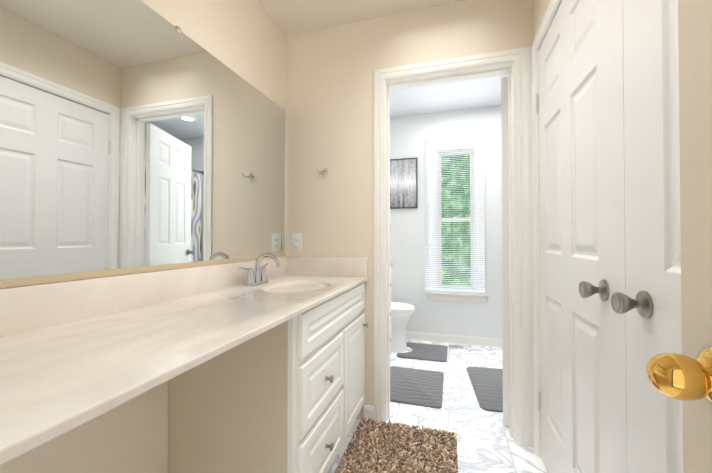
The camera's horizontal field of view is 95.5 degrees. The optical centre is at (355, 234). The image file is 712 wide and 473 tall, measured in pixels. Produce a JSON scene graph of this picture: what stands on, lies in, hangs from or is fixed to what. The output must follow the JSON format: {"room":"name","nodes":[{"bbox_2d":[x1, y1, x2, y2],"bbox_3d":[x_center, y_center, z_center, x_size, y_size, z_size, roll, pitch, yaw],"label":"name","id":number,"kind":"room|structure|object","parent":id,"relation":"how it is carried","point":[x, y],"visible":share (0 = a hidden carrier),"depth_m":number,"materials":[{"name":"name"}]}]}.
{"room":"bathroom","nodes":[
{"label":"bathroom","id":0,"kind":"room"},
{"bbox_2d":[0,0,285,472],"bbox_3d":[-0.844,-0.108,1.074,0.120,2.450,2.380,0,-1,17],"label":"wall","id":1,"kind":"structure","parent":0,"point":[245,40],"depth_m":1.23,"materials":[{"name":"beige paint"}]},
{"bbox_2d":[0,0,285,287],"bbox_3d":[-0.773,-0.347,1.081,0.010,0.962,2.165,0,-1,17],"label":"vanity mirror","id":2,"kind":"object","parent":1,"relation":"attached to","point":[138,136],"visible":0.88,"depth_m":1.08,"materials":[{"name":"clear glass"}]},
{"bbox_2d":[257,0,507,116],"bbox_3d":[0.860,-1.379,1.469,3.170,0.100,4.080,0,-1,17],"label":"ceiling","id":3,"kind":"structure","parent":0,"point":[290,17],"depth_m":2.06,"materials":[{"name":"beige paint"}]},
{"bbox_2d":[286,0,532,417],"bbox_3d":[0.957,-0.100,1.781,2.930,2.450,0.120,0,-1,17],"label":"wall","id":4,"kind":"structure","parent":0,"point":[330,98],"depth_m":2.02,"materials":[{"name":"beige paint"}]},
{"bbox_2d":[292,234,301,250],"bbox_3d":[-0.388,0.055,2.111,0.072,0.116,0.008,0,-1,17],"label":"outlet","id":5,"kind":"object","parent":4,"relation":"attached to","point":[296,242],"visible":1,"depth_m":2.11,"materials":[{"name":"white plastic"}]},
{"bbox_2d":[316,168,327,175],"bbox_3d":[-0.207,-0.393,2.036,0.079,0.042,0.058,0,-1,17],"label":"robe hook","id":6,"kind":"object","parent":4,"relation":"attached to","point":[324,172],"visible":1,"depth_m":2.04,"materials":[{"name":"silver metal"}]},
{"bbox_2d":[364,405,373,419],"bbox_3d":[-0.071,1.073,0.863,1.475,0.085,2.200,0,-1,17],"label":"baseboard","id":7,"kind":"structure","parent":4,"relation":"attached to","point":[368,411],"depth_m":1.96,"materials":[{"name":"white wood"}]},
{"bbox_2d":[374,46,533,447],"bbox_3d":[0.547,0.063,1.901,0.874,2.126,0.155,0,-1,17],"label":"trim","id":8,"kind":"structure","parent":4,"relation":"attached to","point":[515,65],"depth_m":1.79,"materials":[{"name":"white wood"}]},
{"bbox_2d":[501,76,508,425],"bbox_3d":[1.085,0.096,2.159,0.290,2.030,0.682,0,-1,17],"label":"door","id":9,"kind":"structure","parent":4,"relation":"in","point":[505,236],"depth_m":1.88,"materials":[{"name":"white wood"}]},
{"bbox_2d":[327,339,546,472],"bbox_3d":[0.636,1.165,0.897,3.550,0.100,5.550,0,-1,17],"label":"floor","id":10,"kind":"structure","parent":0,"point":[485,442],"depth_m":1.96,"materials":[{"name":"tile"}]},
{"bbox_2d":[0,273,368,472],"bbox_3d":[-0.498,0.691,0.994,0.580,0.849,2.196,0,-1,17],"label":"bathroom vanity","id":11,"kind":"object","parent":10,"relation":"on","point":[259,363],"depth_m":1.12,"materials":[{"name":"stone"}]},
{"bbox_2d":[390,263,392,346],"bbox_3d":[-0.032,0.651,2.613,0.552,0.964,0.878,0,-1,17],"label":"vanity","id":12,"kind":"object","parent":10,"relation":"on","point":[391,264],"visible":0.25,"depth_m":2.90,"materials":[{"name":"white wood"}]},
{"bbox_2d":[335,417,457,472],"bbox_3d":[0.170,1.097,1.440,0.548,0.047,0.881,0,-1,17],"label":"shag rug","id":13,"kind":"object","parent":10,"relation":"on","point":[375,446],"visible":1,"depth_m":1.63,"materials":[{"name":"brown fabric"}]},
{"bbox_2d":[390,302,414,351],"bbox_3d":[0.238,0.749,3.252,0.694,0.784,0.450,0,-1,17],"label":"toilet","id":14,"kind":"object","parent":10,"relation":"on","point":[401,314],"visible":0.12,"depth_m":3.11,"materials":[{"name":"white ceramic"}]},
{"bbox_2d":[390,366,443,408],"bbox_3d":[0.423,1.126,2.422,0.445,0.011,0.580,0,-1,17],"label":"mat","id":15,"kind":"object","parent":10,"relation":"on","point":[417,387],"visible":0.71,"depth_m":2.37,"materials":[{"name":"grey fabric"}]},
{"bbox_2d":[397,342,447,361],"bbox_3d":[0.649,1.134,3.131,0.455,0.011,0.440,0,-1,17],"label":"mat","id":16,"kind":"object","parent":10,"relation":"on","point":[429,352],"visible":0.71,"depth_m":3.08,"materials":[{"name":"grey fabric"}]},
{"bbox_2d":[448,344,463,348],"bbox_3d":[1.011,1.139,3.261,0.155,0.004,0.105,0,-1,17],"label":"floor vent","id":17,"kind":"object","parent":10,"relation":"in","point":[456,346],"visible":1,"depth_m":3.27,"materials":[{"name":"silver metal"}]},
{"bbox_2d":[466,367,502,412],"bbox_3d":[1.131,1.125,2.360,0.540,0.011,0.705,0,-1,11],"label":"runner mat","id":18,"kind":"object","parent":10,"relation":"on","point":[487,384],"visible":0.42,"depth_m":2.37,"materials":[{"name":"grey fabric"}]},
{"bbox_2d":[390,106,501,338],"bbox_3d":[1.423,-0.083,3.353,2.930,2.450,0.120,0,-1,17],"label":"wall","id":19,"kind":"structure","parent":0,"point":[409,134],"depth_m":3.45,"materials":[{"name":"white paint"}]},
{"bbox_2d":[390,158,417,208],"bbox_3d":[0.401,-0.555,3.583,0.553,0.544,0.028,0,-1,17],"label":"picture","id":20,"kind":"object","parent":19,"relation":"attached to","point":[403,182],"visible":0.56,"depth_m":3.54,"materials":[{"name":"grey"}]},
{"bbox_2d":[406,331,501,346],"bbox_3d":[1.404,1.099,3.277,2.930,0.085,0.012,0,-1,17],"label":"baseboard","id":21,"kind":"structure","parent":19,"relation":"attached to","point":[462,339],"depth_m":3.37,"materials":[{"name":"white wood"}]},
{"bbox_2d":[425,137,488,302],"bbox_3d":[1.060,-0.149,3.433,0.630,1.705,0.175,0,-1,17],"label":"room window","id":22,"kind":"structure","parent":19,"relation":"in","point":[477,187],"depth_m":3.42,"materials":[{"name":"white wood"}]},
{"bbox_2d":[424,134,484,292],"bbox_3d":[1.023,-0.213,3.372,0.606,1.618,0.036,0,-1,17],"label":"window blinds","id":23,"kind":"object","parent":22,"relation":"attached to","point":[431,161],"visible":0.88,"depth_m":3.37,"materials":[{"name":"white plastic"}]},
{"bbox_2d":[533,0,550,40],"bbox_3d":[0.677,-0.113,0.592,0.120,2.450,2.320,0,-1,17],"label":"wall","id":24,"kind":"structure","parent":0,"point":[540,7],"depth_m":1.62,"materials":[{"name":"beige paint"}]},
{"bbox_2d":[532,0,561,457],"bbox_3d":[0.719,0.051,0.815,0.108,2.126,1.826,0,-1,17],"label":"door frame","id":25,"kind":"structure","parent":24,"relation":"attached to","point":[549,15],"depth_m":1.64,"materials":[{"name":"white wood"}]},
{"bbox_2d":[536,0,626,472],"bbox_3d":[0.796,0.091,1.234,0.093,2.040,0.846,0,-1,17],"label":"double door","id":26,"kind":"structure","parent":24,"relation":"in","point":[582,399],"depth_m":1.10,"materials":[{"name":"white wood"}]},
{"bbox_2d":[611,0,682,472],"bbox_3d":[0.555,0.082,0.421,0.093,2.040,0.846,0,-1,17],"label":"double door","id":27,"kind":"structure","parent":24,"relation":"in","point":[649,303],"depth_m":0.72,"materials":[{"name":"white wood"}]},
{"bbox_3d":[-0.401,-0.122,-0.236,1.475,2.450,0.120,0,-1,17],"label":"wall","id":28,"kind":"structure","parent":0,"visible":0},
{"bbox_2d":[646,0,711,472],"bbox_3d":[0.315,0.078,0.032,0.161,2.040,0.774,0,-1,17],"label":"entry door","id":29,"kind":"structure","parent":28,"relation":"in","point":[685,376],"depth_m":0.38,"materials":[{"name":"beige wood"}]},
{"label":"outside","id":30,"kind":"structure","parent":0,"visible":0},
{"bbox_2d":[441,154,470,285],"bbox_3d":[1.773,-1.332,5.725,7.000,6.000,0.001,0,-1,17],"label":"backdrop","id":31,"kind":"structure","parent":30,"point":[463,244],"depth_m":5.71,"materials":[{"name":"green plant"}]}
]}

